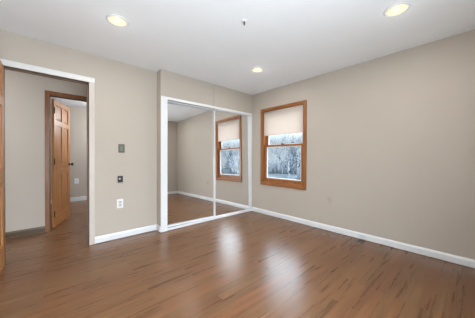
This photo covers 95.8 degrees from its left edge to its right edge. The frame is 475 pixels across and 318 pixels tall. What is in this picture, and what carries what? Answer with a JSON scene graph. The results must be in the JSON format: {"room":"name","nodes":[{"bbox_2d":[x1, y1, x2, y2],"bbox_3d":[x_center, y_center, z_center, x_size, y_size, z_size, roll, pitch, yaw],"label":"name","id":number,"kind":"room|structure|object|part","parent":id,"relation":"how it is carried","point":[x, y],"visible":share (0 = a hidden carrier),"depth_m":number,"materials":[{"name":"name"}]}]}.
{"room":"empty bedroom","nodes":[
{"label":"empty bedroom","id":0,"kind":"room"},
{"bbox_2d":[5,69,86,238],"bbox_3d":[-2.264,-0.128,3.838,4.800,2.440,0.120,0,1,-42],"label":"wall","id":1,"kind":"structure","parent":0,"point":[24,92],"depth_m":3.07,"materials":[{"name":"beige paint"}]},
{"bbox_2d":[6,226,44,238],"bbox_3d":[-3.438,1.046,2.695,1.520,0.085,0.014,0,1,-42],"label":"baseboard","id":2,"kind":"structure","parent":1,"relation":"attached to","point":[35,230],"depth_m":3.06,"materials":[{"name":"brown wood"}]},
{"bbox_2d":[51,98,73,227],"bbox_3d":[-3.058,0.063,3.730,0.171,2.037,0.785,0,0,-23],"label":"door","id":3,"kind":"structure","parent":1,"relation":"in","point":[60,113],"depth_m":3.65,"materials":[{"name":"brown wood"}]},
{"bbox_3d":[-2.992,-0.751,3.577,0.021,0.245,0.242,0,0,-23],"label":"panel","id":4,"kind":"part","parent":3,"relation":"part of","materials":[{"name":"brown wood"}]},
{"bbox_3d":[-2.993,-0.236,3.581,0.021,0.615,0.242,0,0,-23],"label":"panel","id":5,"kind":"part","parent":3,"relation":"part of","materials":[{"name":"brown wood"}]},
{"bbox_3d":[-2.996,0.551,3.586,0.021,0.610,0.242,0,0,-23],"label":"panel","id":6,"kind":"part","parent":3,"relation":"part of","materials":[{"name":"brown wood"}]},
{"bbox_3d":[-3.057,-0.915,3.729,0.035,0.080,0.576,0,0,-23],"label":"rail","id":7,"kind":"part","parent":3,"relation":"part of","materials":[{"name":"brown wood"}]},
{"bbox_3d":[-3.058,-0.588,3.732,0.035,0.085,0.576,0,0,-23],"label":"rail","id":8,"kind":"part","parent":3,"relation":"part of","materials":[{"name":"brown wood"}]},
{"bbox_3d":[-3.061,0.157,3.737,0.035,0.175,0.576,0,0,-23],"label":"rail","id":9,"kind":"part","parent":3,"relation":"part of","materials":[{"name":"brown wood"}]},
{"bbox_3d":[-3.063,0.968,3.742,0.035,0.227,0.576,0,0,-23],"label":"rail","id":10,"kind":"part","parent":3,"relation":"part of","materials":[{"name":"brown wood"}]},
{"bbox_3d":[-3.124,-0.754,3.884,0.021,0.245,0.242,0,0,-23],"label":"panel","id":11,"kind":"part","parent":3,"relation":"part of","materials":[{"name":"brown wood"}]},
{"bbox_3d":[-3.126,-0.239,3.888,0.021,0.615,0.242,0,0,-23],"label":"panel","id":12,"kind":"part","parent":3,"relation":"part of","materials":[{"name":"brown wood"}]},
{"bbox_3d":[-3.128,0.548,3.893,0.021,0.610,0.242,0,0,-23],"label":"panel","id":13,"kind":"part","parent":3,"relation":"part of","materials":[{"name":"brown wood"}]},
{"bbox_2d":[45,90,86,231],"bbox_3d":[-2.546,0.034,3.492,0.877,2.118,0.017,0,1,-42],"label":"trim","id":14,"kind":"structure","parent":1,"relation":"attached to","point":[47,93],"depth_m":3.21,"materials":[{"name":"brown wood"}]},
{"bbox_2d":[50,104,86,201],"bbox_3d":[-3.926,-0.146,5.672,4.800,2.440,0.120,0,1,-42],"label":"wall","id":15,"kind":"structure","parent":0,"point":[78,116],"depth_m":5.46,"materials":[{"name":"beige paint"}]},
{"bbox_2d":[51,196,86,203],"bbox_3d":[-3.885,1.016,5.630,4.800,0.103,0.014,0,1,-42],"label":"baseboard","id":16,"kind":"structure","parent":15,"relation":"attached to","point":[81,198],"depth_m":5.46,"materials":[{"name":"white wood"}]},
{"bbox_2d":[50,97,86,107],"bbox_3d":[-3.145,-1.363,4.806,4.800,0.110,2.475,0,1,-42],"label":"ceiling","id":17,"kind":"structure","parent":0,"point":[66,102],"depth_m":4.98,"materials":[{"name":"white paint"}]},
{"bbox_2d":[0,29,156,242],"bbox_3d":[-2.104,-0.119,2.621,2.303,2.440,0.120,0,1,-42],"label":"wall","id":18,"kind":"structure","parent":0,"point":[125,94],"depth_m":2.95,"materials":[{"name":"beige paint"}]},
{"bbox_2d":[0,60,3,272],"bbox_3d":[-2.200,0.070,1.936,0.048,2.054,0.728,0,1,-41],"label":"door","id":19,"kind":"structure","parent":18,"relation":"in","point":[1,64],"depth_m":2.14,"materials":[{"name":"brown wood"}]},
{"bbox_3d":[-2.290,-0.224,2.048,0.021,0.615,0.214,0,1,-41],"label":"panel","id":20,"kind":"part","parent":19,"relation":"part of","materials":[{"name":"brown wood"}]},
{"bbox_3d":[-2.293,0.564,2.054,0.021,0.610,0.214,0,1,-41],"label":"panel","id":21,"kind":"part","parent":19,"relation":"part of","materials":[{"name":"brown wood"}]},
{"bbox_3d":[-2.192,0.172,1.935,0.035,0.175,0.519,0,1,-41],"label":"rail","id":22,"kind":"part","parent":19,"relation":"part of","materials":[{"name":"brown wood"}]},
{"bbox_3d":[-2.195,0.983,1.941,0.035,0.227,0.519,0,1,-41],"label":"rail","id":23,"kind":"part","parent":19,"relation":"part of","materials":[{"name":"brown wood"}]},
{"bbox_2d":[3,65,88,262],"bbox_3d":[-2.206,0.055,2.531,0.774,2.092,0.128,0,1,-42],"label":"trim","id":24,"kind":"structure","parent":18,"relation":"attached to","point":[5,67],"depth_m":2.56,"materials":[{"name":"white wood"}]},
{"bbox_2d":[0,59,94,82],"bbox_3d":[-2.154,-1.004,2.475,0.855,0.062,0.017,0,1,-42],"label":"trim","id":25,"kind":"structure","parent":18,"relation":"attached to","point":[9,63],"depth_m":2.44,"materials":[{"name":"white paint"}]},
{"bbox_2d":[89,82,94,244],"bbox_3d":[-2.158,0.065,2.483,0.855,2.074,0.016,0,1,-42],"label":"trim","id":26,"kind":"structure","parent":18,"relation":"attached to","point":[91,85],"depth_m":2.74,"materials":[{"name":"white paint"}]},
{"bbox_2d":[116,175,123,183],"bbox_3d":[-1.617,0.280,2.965,0.102,0.116,0.030,0,1,-42],"label":"wall control","id":27,"kind":"object","parent":18,"relation":"attached to","point":[119,178],"visible":1,"depth_m":2.96,"materials":[{"name":"black plastic"}]},
{"bbox_2d":[117,199,122,207],"bbox_3d":[-1.626,0.618,2.974,0.080,0.126,0.009,0,1,-42],"label":"wall outlet","id":28,"kind":"object","parent":18,"relation":"attached to","point":[119,201],"visible":1,"depth_m":2.97,"materials":[{"name":"white plastic"}]},
{"bbox_2d":[118,144,124,152],"bbox_3d":[-1.611,-0.147,2.981,0.080,0.118,0.009,0,1,-42],"label":"light switch","id":29,"kind":"object","parent":18,"relation":"attached to","point":[121,147],"visible":1,"depth_m":2.98,"materials":[{"name":"grey plastic"}]},
{"bbox_2d":[95,224,156,243],"bbox_3d":[-1.546,1.052,3.048,0.807,0.081,0.014,0,1,-42],"label":"baseboard","id":30,"kind":"structure","parent":18,"relation":"attached to","point":[103,238],"depth_m":3.01,"materials":[{"name":"white wood"}]},
{"bbox_2d":[157,69,251,225],"bbox_3d":[-0.683,-0.125,4.152,1.960,2.440,0.768,0,1,-42],"label":"wall","id":31,"kind":"structure","parent":0,"point":[169,84],"depth_m":3.53,"materials":[{"name":"beige paint"}]},
{"bbox_2d":[161,96,167,231],"bbox_3d":[-1.108,0.077,3.241,0.102,2.045,0.014,0,1,-42],"label":"trim","id":32,"kind":"structure","parent":31,"relation":"attached to","point":[164,100],"depth_m":3.23,"materials":[{"name":"white wood"}]},
{"bbox_2d":[168,97,250,115],"bbox_3d":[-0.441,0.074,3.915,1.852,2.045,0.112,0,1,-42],"label":"closet track","id":33,"kind":"object","parent":31,"relation":"attached to","point":[169,98],"visible":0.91,"depth_m":3.73,"materials":[{"name":"white metal"}]},
{"bbox_2d":[0,200,474,317],"bbox_3d":[-1.449,1.160,3.017,5.100,0.120,7.600,0,1,-42],"label":"floor","id":34,"kind":"structure","parent":0,"point":[251,264],"depth_m":2.03,"materials":[{"name":"brown wood"}]},
{"bbox_2d":[167,209,250,230],"bbox_3d":[-0.434,1.077,3.931,1.824,0.036,0.112,0,1,-42],"label":"track","id":35,"kind":"object","parent":34,"relation":"on","point":[213,218],"visible":0.96,"depth_m":3.73,"materials":[{"name":"white metal"}]},
{"bbox_2d":[167,101,213,226],"bbox_3d":[-0.792,0.075,3.652,0.944,1.997,0.020,0,0,-41],"label":"mirror door","id":36,"kind":"structure","parent":35,"relation":"on","point":[190,135],"depth_m":3.63,"materials":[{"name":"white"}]},
{"bbox_3d":[-0.782,1.064,3.650,0.936,0.020,0.018,0,0,-41],"label":"frame rail","id":37,"kind":"part","parent":36,"relation":"part of","materials":[{"name":"white metal"}]},
{"bbox_3d":[-0.795,-0.913,3.658,0.936,0.020,0.018,0,0,-41],"label":"frame rail","id":38,"kind":"part","parent":36,"relation":"part of","materials":[{"name":"white metal"}]},
{"bbox_2d":[214,109,248,216],"bbox_3d":[-0.092,0.073,4.233,0.883,1.997,0.024,0,0,-41],"label":"mirror door","id":39,"kind":"structure","parent":35,"relation":"on","point":[231,129],"depth_m":4.20,"materials":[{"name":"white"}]},
{"bbox_3d":[-0.097,-0.915,4.236,0.868,0.020,0.018,0,0,-41],"label":"frame rail","id":40,"kind":"part","parent":39,"relation":"part of","materials":[{"name":"white metal"}]},
{"bbox_2d":[0,0,474,94],"bbox_3d":[-0.462,-1.381,2.183,4.553,0.100,5.015,0,1,-42],"label":"ceiling","id":41,"kind":"structure","parent":0,"point":[293,41],"depth_m":2.23,"materials":[{"name":"white paint"}]},
{"bbox_2d":[106,14,128,26],"bbox_3d":[-1.154,-1.327,2.066,0.192,0.012,0.192,0,1,-42],"label":"recessed light","id":42,"kind":"object","parent":41,"relation":"in","point":[117,20],"visible":1,"depth_m":2.05,"materials":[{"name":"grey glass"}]},
{"bbox_2d":[251,67,263,71],"bbox_3d":[0.297,-1.330,3.205,0.192,0.012,0.192,0,1,-42],"label":"recessed light","id":43,"kind":"object","parent":41,"relation":"in","point":[255,69],"visible":1,"depth_m":3.18,"materials":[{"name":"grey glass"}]},
{"bbox_2d":[384,1,410,16],"bbox_3d":[1.408,-1.317,1.897,0.192,0.012,0.192,0,1,-42],"label":"recessed light","id":44,"kind":"object","parent":41,"relation":"in","point":[398,8],"visible":1,"depth_m":1.88,"materials":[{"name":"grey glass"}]},
{"bbox_2d":[252,29,474,267],"bbox_3d":[1.304,-0.115,3.509,0.120,2.440,4.550,0,1,-42],"label":"wall","id":45,"kind":"structure","parent":0,"point":[391,137],"depth_m":2.70,"materials":[{"name":"beige paint"}]},
{"bbox_2d":[249,114,251,210],"bbox_3d":[0.255,0.072,4.545,0.042,2.045,0.112,0,1,-42],"label":"trim","id":46,"kind":"structure","parent":45,"relation":"attached to","point":[250,117],"depth_m":4.51,"materials":[{"name":"white wood"}]},
{"bbox_2d":[260,100,306,189],"bbox_3d":[0.855,-0.236,3.997,0.150,1.507,1.012,0,1,-42],"label":"window","id":47,"kind":"structure","parent":45,"relation":"in","point":[264,142],"depth_m":3.95,"materials":[{"name":"brown wood"}]},
{"bbox_3d":[0.856,0.455,4.005,0.140,0.030,0.876,0,1,-42],"label":"sill","id":48,"kind":"part","parent":47,"relation":"part of","materials":[{"name":"brown wood"}]},
{"bbox_2d":[264,105,302,135],"bbox_3d":[0.831,-0.690,3.970,0.036,0.470,0.870,0,1,-42],"label":"roller shade","id":49,"kind":"object","parent":47,"relation":"attached to","point":[287,120],"visible":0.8,"depth_m":3.92,"materials":[{"name":"white fabric"}]},
{"bbox_3d":[0.810,-0.967,3.949,0.018,0.045,0.908,0,1,-42],"label":"head casing","id":50,"kind":"part","parent":47,"relation":"part of","materials":[{"name":"brown wood"}]},
{"bbox_3d":[0.849,0.084,3.994,0.036,0.711,0.872,0,1,-42],"label":"sash","id":51,"kind":"part","parent":47,"relation":"part of","materials":[{"name":"brown wood"}]},
{"bbox_2d":[327,196,330,203],"bbox_3d":[1.406,0.631,3.303,0.009,0.115,0.072,0,1,-42],"label":"wall outlet","id":52,"kind":"object","parent":45,"relation":"attached to","point":[328,197],"visible":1,"depth_m":3.30,"materials":[{"name":"beige plastic"}]},
{"bbox_2d":[252,207,474,267],"bbox_3d":[1.496,1.061,3.202,0.014,0.081,3.580,0,1,-42],"label":"baseboard","id":53,"kind":"structure","parent":45,"relation":"attached to","point":[464,261],"depth_m":2.76,"materials":[{"name":"white wood"}]},
{"label":"outside","id":54,"kind":"structure","parent":0,"visible":0},
{"bbox_2d":[268,163,300,179],"bbox_3d":[23.531,1.875,31.467,70.000,0.464,95.000,0,1,-42],"label":"ground","id":55,"kind":"structure","parent":54,"point":[274,175],"depth_m":22.55,"materials":[{"name":"white snow"}]},
{"bbox_2d":[268,152,300,173],"bbox_3d":[5.032,0.570,25.644,18.326,3.109,3.866,0,0,11],"label":"thicket","id":56,"kind":"object","parent":55,"relation":"on","point":[275,168],"visible":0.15,"depth_m":25.22,"materials":[{"name":"white plant"}]},
{"bbox_2d":[270,135,300,178],"bbox_3d":[3.331,0.125,14.177,2.512,3.834,3.344,0,0,-34],"label":"bare tree","id":57,"kind":"object","parent":55,"relation":"on","point":[274,150],"visible":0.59,"depth_m":14.04,"materials":[{"name":"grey plant"}]},
{"bbox_2d":[269,135,301,178],"bbox_3d":[5.428,-0.271,19.544,3.978,4.565,4.153,0,1,-42],"label":"bare tree","id":58,"kind":"object","parent":55,"relation":"on","point":[298,164],"visible":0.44,"depth_m":19.21,"materials":[{"name":"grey plant"}]},
{"bbox_2d":[285,142,298,169],"bbox_3d":[9.351,-0.491,35.923,3.208,5.000,3.443,0,0,-11],"label":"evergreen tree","id":59,"kind":"object","parent":55,"relation":"on","point":[290,160],"visible":0.32,"depth_m":35.55,"materials":[{"name":"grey plant"}]}
]}

